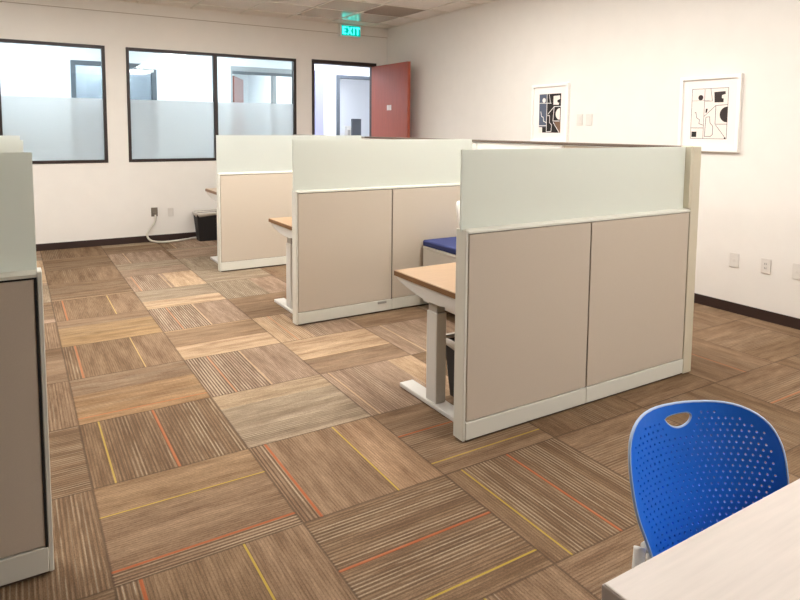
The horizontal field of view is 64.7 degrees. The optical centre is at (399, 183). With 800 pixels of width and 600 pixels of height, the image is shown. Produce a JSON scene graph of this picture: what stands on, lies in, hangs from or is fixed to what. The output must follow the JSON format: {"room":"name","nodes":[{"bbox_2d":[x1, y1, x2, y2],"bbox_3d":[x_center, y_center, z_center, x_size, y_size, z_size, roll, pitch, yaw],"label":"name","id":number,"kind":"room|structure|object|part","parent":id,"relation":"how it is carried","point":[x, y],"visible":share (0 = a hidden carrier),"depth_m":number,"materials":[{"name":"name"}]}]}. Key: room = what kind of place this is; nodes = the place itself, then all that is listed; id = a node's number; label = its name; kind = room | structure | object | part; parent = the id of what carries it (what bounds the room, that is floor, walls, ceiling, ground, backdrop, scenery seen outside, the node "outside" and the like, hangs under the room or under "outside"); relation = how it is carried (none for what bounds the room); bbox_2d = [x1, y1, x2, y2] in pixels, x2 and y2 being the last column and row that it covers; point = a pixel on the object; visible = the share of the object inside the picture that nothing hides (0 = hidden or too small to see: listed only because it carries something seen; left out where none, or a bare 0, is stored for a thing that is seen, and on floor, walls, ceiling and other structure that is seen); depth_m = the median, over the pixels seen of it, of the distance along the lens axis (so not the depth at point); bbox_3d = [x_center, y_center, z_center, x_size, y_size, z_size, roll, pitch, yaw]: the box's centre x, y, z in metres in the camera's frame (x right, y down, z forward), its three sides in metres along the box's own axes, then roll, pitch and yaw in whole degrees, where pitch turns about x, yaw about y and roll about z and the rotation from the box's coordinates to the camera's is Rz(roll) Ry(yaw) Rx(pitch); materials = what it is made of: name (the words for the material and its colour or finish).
{"room":"open-plan office","nodes":[
{"label":"open-plan office","id":0,"kind":"room"},
{"bbox_2d":[75,65,150,99],"bbox_3d":[-6.956,-0.924,9.710,6.300,2.827,0.100,-3,6,-31],"label":"window","id":1,"kind":"structure","parent":0,"point":[88,78],"depth_m":10.71,"materials":[{"name":"glass"}]},
{"bbox_2d":[0,43,369,134],"bbox_3d":[-3.321,-0.937,10.186,13.000,2.827,0.120,-3,6,-31],"label":"wall","id":2,"kind":"structure","parent":0,"point":[29,70],"depth_m":9.81,"materials":[{"name":"white paint"}]},
{"bbox_2d":[70,60,156,99],"bbox_3d":[-4.302,-1.136,9.542,1.180,1.380,0.120,-3,6,-31],"label":"window frame","id":3,"kind":"structure","parent":2,"relation":"in","point":[152,67],"depth_m":9.33,"materials":[{"name":"grey metal"}]},
{"bbox_2d":[233,76,243,102],"bbox_3d":[-2.822,-0.722,11.031,0.041,2.240,0.920,0,5,-4],"label":"door","id":4,"kind":"structure","parent":2,"relation":"in","point":[238,94],"depth_m":10.90,"materials":[{"name":"red wood"}]},
{"bbox_2d":[230,66,291,103],"bbox_3d":[-2.251,-0.772,10.852,1.335,2.400,0.130,-3,6,-31],"label":"window frame","id":5,"kind":"structure","parent":2,"relation":"in","point":[273,72],"depth_m":10.68,"materials":[{"name":"grey metal"}]},
{"bbox_2d":[314,71,323,134],"bbox_3d":[-1.442,-0.802,11.257,0.160,2.400,0.040,-3,6,-31],"label":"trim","id":6,"kind":"structure","parent":2,"relation":"attached to","point":[319,75],"depth_m":11.18,"materials":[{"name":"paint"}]},
{"bbox_2d":[336,75,369,134],"bbox_3d":[-0.746,-0.815,11.759,1.020,2.350,0.150,-3,6,-31],"label":"trim","id":7,"kind":"structure","parent":2,"relation":"attached to","point":[338,77],"depth_m":11.41,"materials":[{"name":"grey metal"}]},
{"bbox_2d":[0,2,386,243],"bbox_3d":[-4.188,-0.728,6.900,9.686,2.967,0.120,-3,6,-31],"label":"wall","id":8,"kind":"structure","parent":0,"point":[115,198],"depth_m":7.46,"materials":[{"name":"paint"}]},
{"bbox_2d":[0,38,107,163],"bbox_3d":[-4.312,-0.879,6.774,2.114,1.342,0.082,-3,6,-31],"label":"window","id":9,"kind":"structure","parent":8,"relation":"in","point":[56,130],"depth_m":7.09,"materials":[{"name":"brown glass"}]},
{"bbox_2d":[36,232,195,250],"bbox_3d":[-4.165,0.716,6.971,9.286,0.078,0.010,-3,6,-31],"label":"baseboard","id":10,"kind":"structure","parent":8,"relation":"attached to","point":[164,237],"depth_m":7.43,"materials":[{"name":"brown plastic"}]},
{"bbox_2d":[151,207,157,216],"bbox_3d":[-2.975,0.342,7.652,0.074,0.108,0.035,-3,6,-31],"label":"wall outlet","id":11,"kind":"object","parent":8,"relation":"attached to","point":[154,211],"visible":1,"depth_m":7.65,"materials":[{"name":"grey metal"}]},
{"bbox_2d":[168,208,173,215],"bbox_3d":[-2.819,0.345,7.763,0.066,0.105,0.009,-3,6,-31],"label":"wall outlet","id":12,"kind":"object","parent":8,"relation":"attached to","point":[170,210],"visible":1,"depth_m":7.76,"materials":[{"name":"white plastic"}]},
{"bbox_2d":[0,0,387,37],"bbox_3d":[-4.144,-2.001,6.734,9.286,0.121,0.010,-3,6,-31],"label":"trim","id":13,"kind":"structure","parent":8,"relation":"attached to","point":[103,5],"depth_m":7.73,"materials":[{"name":"paint"}]},
{"bbox_2d":[126,47,296,161],"bbox_3d":[-2.318,-0.969,7.989,2.115,1.342,0.082,-3,6,-31],"label":"window","id":14,"kind":"structure","parent":8,"relation":"in","point":[158,130],"depth_m":7.86,"materials":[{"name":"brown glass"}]},
{"bbox_2d":[312,59,375,138],"bbox_3d":[-0.812,-0.561,8.985,1.003,2.325,0.144,-3,6,-31],"label":"trim","id":15,"kind":"structure","parent":8,"relation":"attached to","point":[314,61],"depth_m":8.78,"materials":[{"name":"brown metal"}]},
{"bbox_2d":[338,24,360,37],"bbox_3d":[-0.700,-2.131,8.802,0.330,0.168,0.066,-3,6,-31],"label":"exit sign","id":16,"kind":"object","parent":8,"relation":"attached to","point":[344,30],"visible":1,"depth_m":8.76,"materials":[{"name":"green plastic"}]},
{"bbox_2d":[371,61,410,138],"bbox_3d":[-0.166,-0.514,8.743,0.102,2.260,0.956,-3,6,-33],"label":"door","id":17,"kind":"structure","parent":8,"relation":"in","point":[390,82],"depth_m":8.63,"materials":[{"name":"red wood"}]},
{"bbox_2d":[233,74,369,135],"bbox_3d":[-3.723,-0.997,10.842,13.200,2.827,6.136,-3,6,-31],"label":"wall","id":18,"kind":"structure","parent":0,"point":[354,94],"depth_m":15.65,"materials":[{"name":"white paint"}]},
{"bbox_2d":[118,0,492,27],"bbox_3d":[-1.162,-1.679,1.865,9.286,0.110,11.444,-3,6,-31],"label":"ceiling","id":19,"kind":"structure","parent":0,"point":[244,4],"depth_m":7.52,"materials":[{"name":"tile"}]},
{"bbox_2d":[108,0,498,28],"bbox_3d":[-1.163,-1.629,1.869,9.286,0.030,11.444,-3,6,-31],"label":"grid","id":20,"kind":"object","parent":19,"relation":"attached to","point":[138,1],"depth_m":7.63,"materials":[{"name":"beige metal"}]},
{"bbox_2d":[298,0,379,18],"bbox_3d":[-0.765,-2.131,7.702,0.586,0.017,1.196,-3,6,-31],"label":"tile","id":21,"kind":"structure","parent":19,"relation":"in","point":[345,5],"depth_m":7.66,"materials":[{"name":"beige plastic"}]},
{"bbox_2d":[341,13,398,22],"bbox_3d":[-0.404,-2.180,8.278,0.586,0.014,0.586,-3,6,-31],"label":"ceiling access panel","id":22,"kind":"object","parent":19,"relation":"attached to","point":[361,17],"visible":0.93,"depth_m":8.29,"materials":[{"name":"beige plastic"}]},
{"bbox_2d":[362,5,425,16],"bbox_3d":[-0.086,-2.135,7.761,0.586,0.030,0.590,-3,6,-31],"label":"ceiling vent","id":23,"kind":"object","parent":19,"relation":"in","point":[385,10],"visible":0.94,"depth_m":7.77,"materials":[{"name":"beige metal"}]},
{"bbox_2d":[0,238,799,599],"bbox_3d":[-1.185,1.202,2.116,9.286,0.001,11.444,-3,6,-31],"label":"floor","id":24,"kind":"structure","parent":0,"point":[206,442],"depth_m":2.74,"materials":[{"name":"carpet"}]},
{"bbox_2d":[0,136,19,139],"bbox_3d":[-3.806,0.290,4.793,1.647,1.312,0.080,-3,6,-31],"label":"divider","id":25,"kind":"object","parent":24,"relation":"on","point":[1,137],"visible":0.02,"depth_m":5.12,"materials":[{"name":"white plastic"}]},
{"bbox_2d":[0,140,22,152],"bbox_3d":[-2.801,0.440,3.156,1.647,1.312,0.080,-3,6,-31],"label":"divider","id":26,"kind":"object","parent":24,"relation":"on","point":[6,146],"visible":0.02,"depth_m":3.49,"materials":[{"name":"white plastic"}]},
{"bbox_2d":[0,152,53,587],"bbox_3d":[-1.796,0.591,1.518,1.647,1.312,0.080,-3,6,-31],"label":"divider","id":27,"kind":"object","parent":24,"relation":"on","point":[26,526],"visible":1,"depth_m":1.89,"materials":[{"name":"white fabric"}]},
{"bbox_3d":[-1.800,0.298,1.488,1.633,0.017,0.080,-3,6,-31],"label":"rail","id":28,"kind":"part","parent":27,"relation":"part of","materials":[{"name":"white metal"}]},
{"bbox_3d":[-1.456,0.715,1.738,0.812,0.840,0.074,-3,6,-31],"label":"fabric panel","id":29,"kind":"part","parent":27,"relation":"part of","materials":[{"name":"beige fabric"}]},
{"bbox_3d":[-1.807,1.193,1.566,1.633,0.080,0.080,-3,6,-31],"label":"rail","id":30,"kind":"part","parent":27,"relation":"part of","materials":[{"name":"white metal"}]},
{"bbox_3d":[-1.101,0.732,1.957,0.014,0.948,0.072,-3,6,-31],"label":"post","id":31,"kind":"part","parent":27,"relation":"part of","materials":[{"name":"white metal"}]},
{"bbox_2d":[146,215,195,242],"bbox_3d":[-2.613,0.528,7.801,0.987,0.332,0.149,-3,6,-31],"label":"conduit","id":32,"kind":"object","parent":24,"relation":"on","point":[154,222],"visible":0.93,"depth_m":7.61,"materials":[{"name":"beige plastic"}]},
{"bbox_2d":[192,209,216,240],"bbox_3d":[-2.387,0.513,7.839,0.330,0.359,0.260,-3,6,-31],"label":"waste bin","id":33,"kind":"object","parent":24,"relation":"on","point":[205,221],"visible":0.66,"depth_m":7.74,"materials":[{"name":"black plastic"}]},
{"bbox_2d":[205,188,217,262],"bbox_3d":[-1.243,0.415,6.783,1.514,0.749,0.595,-3,6,-31],"label":"desk","id":34,"kind":"object","parent":24,"relation":"on","point":[212,192],"visible":0.14,"depth_m":6.47,"materials":[{"name":"beige wood"}]},
{"bbox_2d":[269,217,292,313],"bbox_3d":[-0.239,0.601,5.150,1.514,0.676,0.595,-3,6,-31],"label":"desk","id":35,"kind":"object","parent":24,"relation":"on","point":[283,225],"visible":0.25,"depth_m":4.79,"materials":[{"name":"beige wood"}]},
{"bbox_3d":[-0.824,0.697,4.811,0.060,0.496,0.090,-3,6,-31],"label":"leg","id":36,"kind":"part","parent":35,"relation":"part of","materials":[{"name":"grey metal"}]},
{"bbox_2d":[216,135,360,271],"bbox_3d":[-1.079,0.164,6.454,1.572,1.317,0.080,-3,6,-31],"label":"divider","id":37,"kind":"object","parent":24,"relation":"on","point":[254,175],"visible":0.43,"depth_m":6.20,"materials":[{"name":"white fabric"}]},
{"bbox_3d":[-1.741,0.369,6.067,0.014,0.948,0.072,-3,6,-31],"label":"post","id":38,"kind":"part","parent":37,"relation":"part of","materials":[{"name":"white metal"}]},
{"bbox_3d":[-1.076,0.767,6.511,1.553,0.080,0.080,-3,6,-31],"label":"rail","id":39,"kind":"part","parent":37,"relation":"part of","materials":[{"name":"white metal"}]},
{"bbox_3d":[-1.069,-0.127,6.434,1.553,0.017,0.080,-3,6,-31],"label":"rail","id":40,"kind":"part","parent":37,"relation":"part of","materials":[{"name":"white metal"}]},
{"bbox_3d":[-1.409,0.320,6.266,0.756,0.840,0.074,-3,6,-31],"label":"fabric panel","id":41,"kind":"part","parent":37,"relation":"part of","materials":[{"name":"beige fabric"}]},
{"bbox_2d":[292,139,471,325],"bbox_3d":[-0.073,0.317,4.815,1.572,1.311,0.086,-3,6,-31],"label":"divider","id":42,"kind":"object","parent":24,"relation":"on","point":[364,210],"visible":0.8,"depth_m":4.67,"materials":[{"name":"white fabric"}]},
{"bbox_3d":[-0.737,0.520,4.430,0.014,0.948,0.072,-3,6,-31],"label":"post","id":43,"kind":"part","parent":42,"relation":"part of","materials":[{"name":"white metal"}]},
{"bbox_3d":[-0.405,0.471,4.629,0.756,0.840,0.074,-3,6,-31],"label":"fabric panel","id":44,"kind":"part","parent":42,"relation":"part of","materials":[{"name":"beige fabric"}]},
{"bbox_3d":[-0.072,0.918,4.875,1.553,0.080,0.080,-3,6,-31],"label":"rail","id":45,"kind":"part","parent":42,"relation":"part of","materials":[{"name":"white metal"}]},
{"bbox_3d":[-0.065,0.024,4.797,1.553,0.017,0.080,-3,6,-31],"label":"rail","id":46,"kind":"part","parent":42,"relation":"part of","materials":[{"name":"white metal"}]},
{"bbox_3d":[0.258,0.441,5.033,0.781,0.840,0.074,-3,6,-31],"label":"fabric panel","id":47,"kind":"part","parent":42,"relation":"part of","materials":[{"name":"beige fabric"}]},
{"bbox_2d":[394,262,455,420],"bbox_3d":[0.766,0.769,3.513,1.514,0.641,0.595,-3,6,-31],"label":"desk","id":48,"kind":"object","parent":24,"relation":"on","point":[436,284],"visible":0.42,"depth_m":3.15,"materials":[{"name":"beige wood"}]},
{"bbox_3d":[0.181,0.865,3.174,0.060,0.461,0.090,-3,6,-31],"label":"leg","id":49,"kind":"part","parent":48,"relation":"part of","materials":[{"name":"grey metal"}]},
{"bbox_2d":[423,237,455,313],"bbox_3d":[0.492,0.713,4.803,0.412,0.532,0.561,-3,6,-31],"label":"pedestal","id":50,"kind":"object","parent":24,"relation":"on","point":[437,251],"visible":0.15,"depth_m":4.76,"materials":[{"name":"grey metal"}]},
{"bbox_2d":[423,237,455,254],"bbox_3d":[0.492,0.471,4.785,0.408,0.048,0.551,-3,6,-31],"label":"cushion","id":51,"kind":"object","parent":50,"relation":"on","point":[443,246],"depth_m":4.77,"materials":[{"name":"blue fabric"}]},
{"bbox_2d":[446,332,454,396],"bbox_3d":[0.392,0.954,3.294,0.280,0.314,0.260,-3,6,-31],"label":"waste bin","id":52,"kind":"object","parent":24,"relation":"on","point":[450,337],"visible":0.06,"depth_m":3.28,"materials":[{"name":"black plastic"}]},
{"bbox_2d":[456,201,459,227],"bbox_3d":[0.659,0.577,4.109,0.536,0.926,0.555,-3,6,-31],"label":"chair","id":53,"kind":"object","parent":24,"relation":"on","point":[458,202],"visible":0.02,"depth_m":4.14,"materials":[{"name":"white plastic"}]},
{"bbox_2d":[293,134,701,373],"bbox_3d":[0.113,0.211,6.073,0.094,1.306,5.890,-3,6,-31],"label":"spine","id":54,"kind":"object","parent":24,"relation":"on","point":[693,153],"visible":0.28,"depth_m":3.59,"materials":[{"name":"beige metal"}]},
{"bbox_3d":[0.403,-0.214,5.581,0.066,0.324,0.954,-3,6,-31],"label":"panel","id":55,"kind":"part","parent":54,"relation":"part of","materials":[{"name":"white plastic"}]},
{"bbox_3d":[0.901,-0.140,4.769,0.066,0.324,0.940,-3,6,-31],"label":"panel","id":56,"kind":"part","parent":54,"relation":"part of","materials":[{"name":"white plastic"}]},
{"bbox_3d":[1.397,-0.065,3.961,0.066,0.324,0.946,-3,6,-31],"label":"panel","id":57,"kind":"part","parent":54,"relation":"part of","materials":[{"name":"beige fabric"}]},
{"bbox_3d":[1.649,0.437,3.586,0.074,1.300,0.026,-3,6,-31],"label":"post","id":58,"kind":"part","parent":54,"relation":"part of","materials":[{"name":"beige metal"}]},
{"bbox_2d":[453,147,689,441],"bbox_3d":[0.930,0.471,3.180,1.572,1.303,0.080,-3,6,-31],"label":"divider","id":59,"kind":"object","parent":24,"relation":"on","point":[571,263],"visible":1,"depth_m":3.06,"materials":[{"name":"white fabric"}]},
{"bbox_3d":[0.269,0.670,2.792,0.014,0.948,0.072,-3,6,-31],"label":"post","id":60,"kind":"part","parent":59,"relation":"part of","materials":[{"name":"white metal"}]},
{"bbox_3d":[0.601,0.621,2.991,0.756,0.840,0.074,-3,6,-31],"label":"fabric panel","id":61,"kind":"part","parent":59,"relation":"part of","materials":[{"name":"beige fabric"}]},
{"bbox_3d":[0.934,1.068,3.237,1.553,0.080,0.080,-3,6,-31],"label":"rail","id":62,"kind":"part","parent":59,"relation":"part of","materials":[{"name":"white"}]},
{"bbox_3d":[0.941,0.174,3.159,1.553,0.017,0.080,-3,6,-31],"label":"rail","id":63,"kind":"part","parent":59,"relation":"part of","materials":[{"name":"white metal"}]},
{"bbox_3d":[1.263,0.591,3.395,0.781,0.840,0.074,-3,6,-31],"label":"fabric panel","id":64,"kind":"part","parent":59,"relation":"part of","materials":[{"name":"beige fabric"}]},
{"bbox_2d":[601,479,799,599],"bbox_3d":[1.130,0.946,1.014,1.503,0.737,0.763,-3,6,-31],"label":"table","id":65,"kind":"object","parent":24,"relation":"on","point":[753,553],"visible":1,"depth_m":0.96,"materials":[{"name":"laminate"}]},
{"bbox_2d":[628,400,788,567],"bbox_3d":[0.692,0.902,1.202,0.460,0.786,0.524,-1,5,-13],"label":"chair","id":66,"kind":"object","parent":24,"relation":"on","point":[676,483],"visible":0.82,"depth_m":1.38,"materials":[{"name":"blue plastic"}]},
{"bbox_3d":[0.673,0.811,1.280,0.425,0.126,0.236,-1,5,-13],"label":"frame","id":67,"kind":"part","parent":66,"relation":"part of","materials":[{"name":"white plastic"}]},
{"bbox_2d":[387,0,799,318],"bbox_3d":[2.840,-0.458,4.433,0.120,2.967,11.444,-3,6,-31],"label":"wall","id":68,"kind":"structure","parent":0,"point":[474,70],"depth_m":5.36,"materials":[{"name":"paint"}]},
{"bbox_2d":[530,82,569,141],"bbox_3d":[1.524,-0.719,6.426,0.032,0.592,0.508,-3,6,-31],"label":"framed print","id":69,"kind":"object","parent":68,"relation":"attached to","point":[550,103],"visible":0.88,"depth_m":6.41,"materials":[{"name":"white paper"}]},
{"bbox_2d":[576,114,582,125],"bbox_3d":[1.737,-0.621,6.104,0.011,0.112,0.076,-3,6,-31],"label":"light switch","id":70,"kind":"object","parent":68,"relation":"attached to","point":[579,122],"visible":1,"depth_m":6.10,"materials":[{"name":"white plastic"}]},
{"bbox_2d":[586,114,591,125],"bbox_3d":[1.797,-0.612,6.006,0.011,0.112,0.076,-3,6,-31],"label":"light switch","id":71,"kind":"object","parent":68,"relation":"attached to","point":[588,116],"visible":1,"depth_m":6.00,"materials":[{"name":"white plastic"}]},
{"bbox_2d":[677,73,743,152],"bbox_3d":[2.427,-0.552,4.957,0.032,0.592,0.508,-3,6,-31],"label":"framed print","id":72,"kind":"object","parent":68,"relation":"attached to","point":[710,107],"visible":0.89,"depth_m":4.93,"materials":[{"name":"white paper"}]},
{"bbox_2d":[729,252,738,267],"bbox_3d":[2.563,0.585,4.840,0.010,0.112,0.072,-3,6,-31],"label":"wall outlet","id":73,"kind":"object","parent":68,"relation":"attached to","point":[734,257],"visible":1,"depth_m":4.84,"materials":[{"name":"white plastic"}]},
{"bbox_2d":[694,293,799,329],"bbox_3d":[2.776,0.984,4.520,0.010,0.078,11.434,-3,6,-31],"label":"baseboard","id":74,"kind":"structure","parent":68,"relation":"attached to","point":[780,319],"depth_m":4.75,"materials":[{"name":"brown plastic"}]},
{"bbox_2d":[760,258,770,273],"bbox_3d":[2.688,0.604,4.637,0.010,0.112,0.072,-3,6,-31],"label":"wall outlet","id":75,"kind":"object","parent":68,"relation":"attached to","point":[765,263],"visible":1,"depth_m":4.63,"materials":[{"name":"white plastic"}]},
{"bbox_2d":[763,261,767,270],"bbox_3d":[2.685,0.604,4.636,0.003,0.068,0.034,-3,6,-31],"label":"socket","id":76,"kind":"object","parent":75,"relation":"attached to","point":[765,263],"depth_m":4.63,"materials":[{"name":"white plastic"}]},
{"bbox_2d":[792,263,799,279],"bbox_3d":[2.803,0.621,4.449,0.010,0.112,0.072,-3,6,-31],"label":"wall outlet","id":77,"kind":"object","parent":68,"relation":"attached to","point":[796,267],"visible":1,"depth_m":4.45,"materials":[{"name":"white plastic"}]},
{"bbox_3d":[-3.708,0.474,10.928,13.000,0.120,6.036,-3,6,-31],"label":"floor","id":78,"kind":"structure","parent":0,"visible":0},
{"bbox_3d":[-0.956,-0.251,13.050,0.480,1.000,0.486,-3,6,-31],"label":"storage cabinet","id":79,"kind":"object","parent":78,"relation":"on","visible":0},
{"bbox_2d":[345,126,350,134],"bbox_3d":[-1.066,-0.961,12.889,0.100,0.440,0.114,-3,6,-31],"label":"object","id":80,"kind":"object","parent":79,"relation":"on","point":[347,128],"visible":0.44,"depth_m":12.83,"materials":[{"name":"white plastic"}]},
{"bbox_2d":[351,119,360,134],"bbox_3d":[-0.908,-1.047,13.027,0.220,0.590,0.190,-3,6,-31],"label":"monitor","id":81,"kind":"object","parent":79,"relation":"on","point":[355,123],"visible":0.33,"depth_m":12.99,"materials":[{"name":"grey plastic"}]}
]}

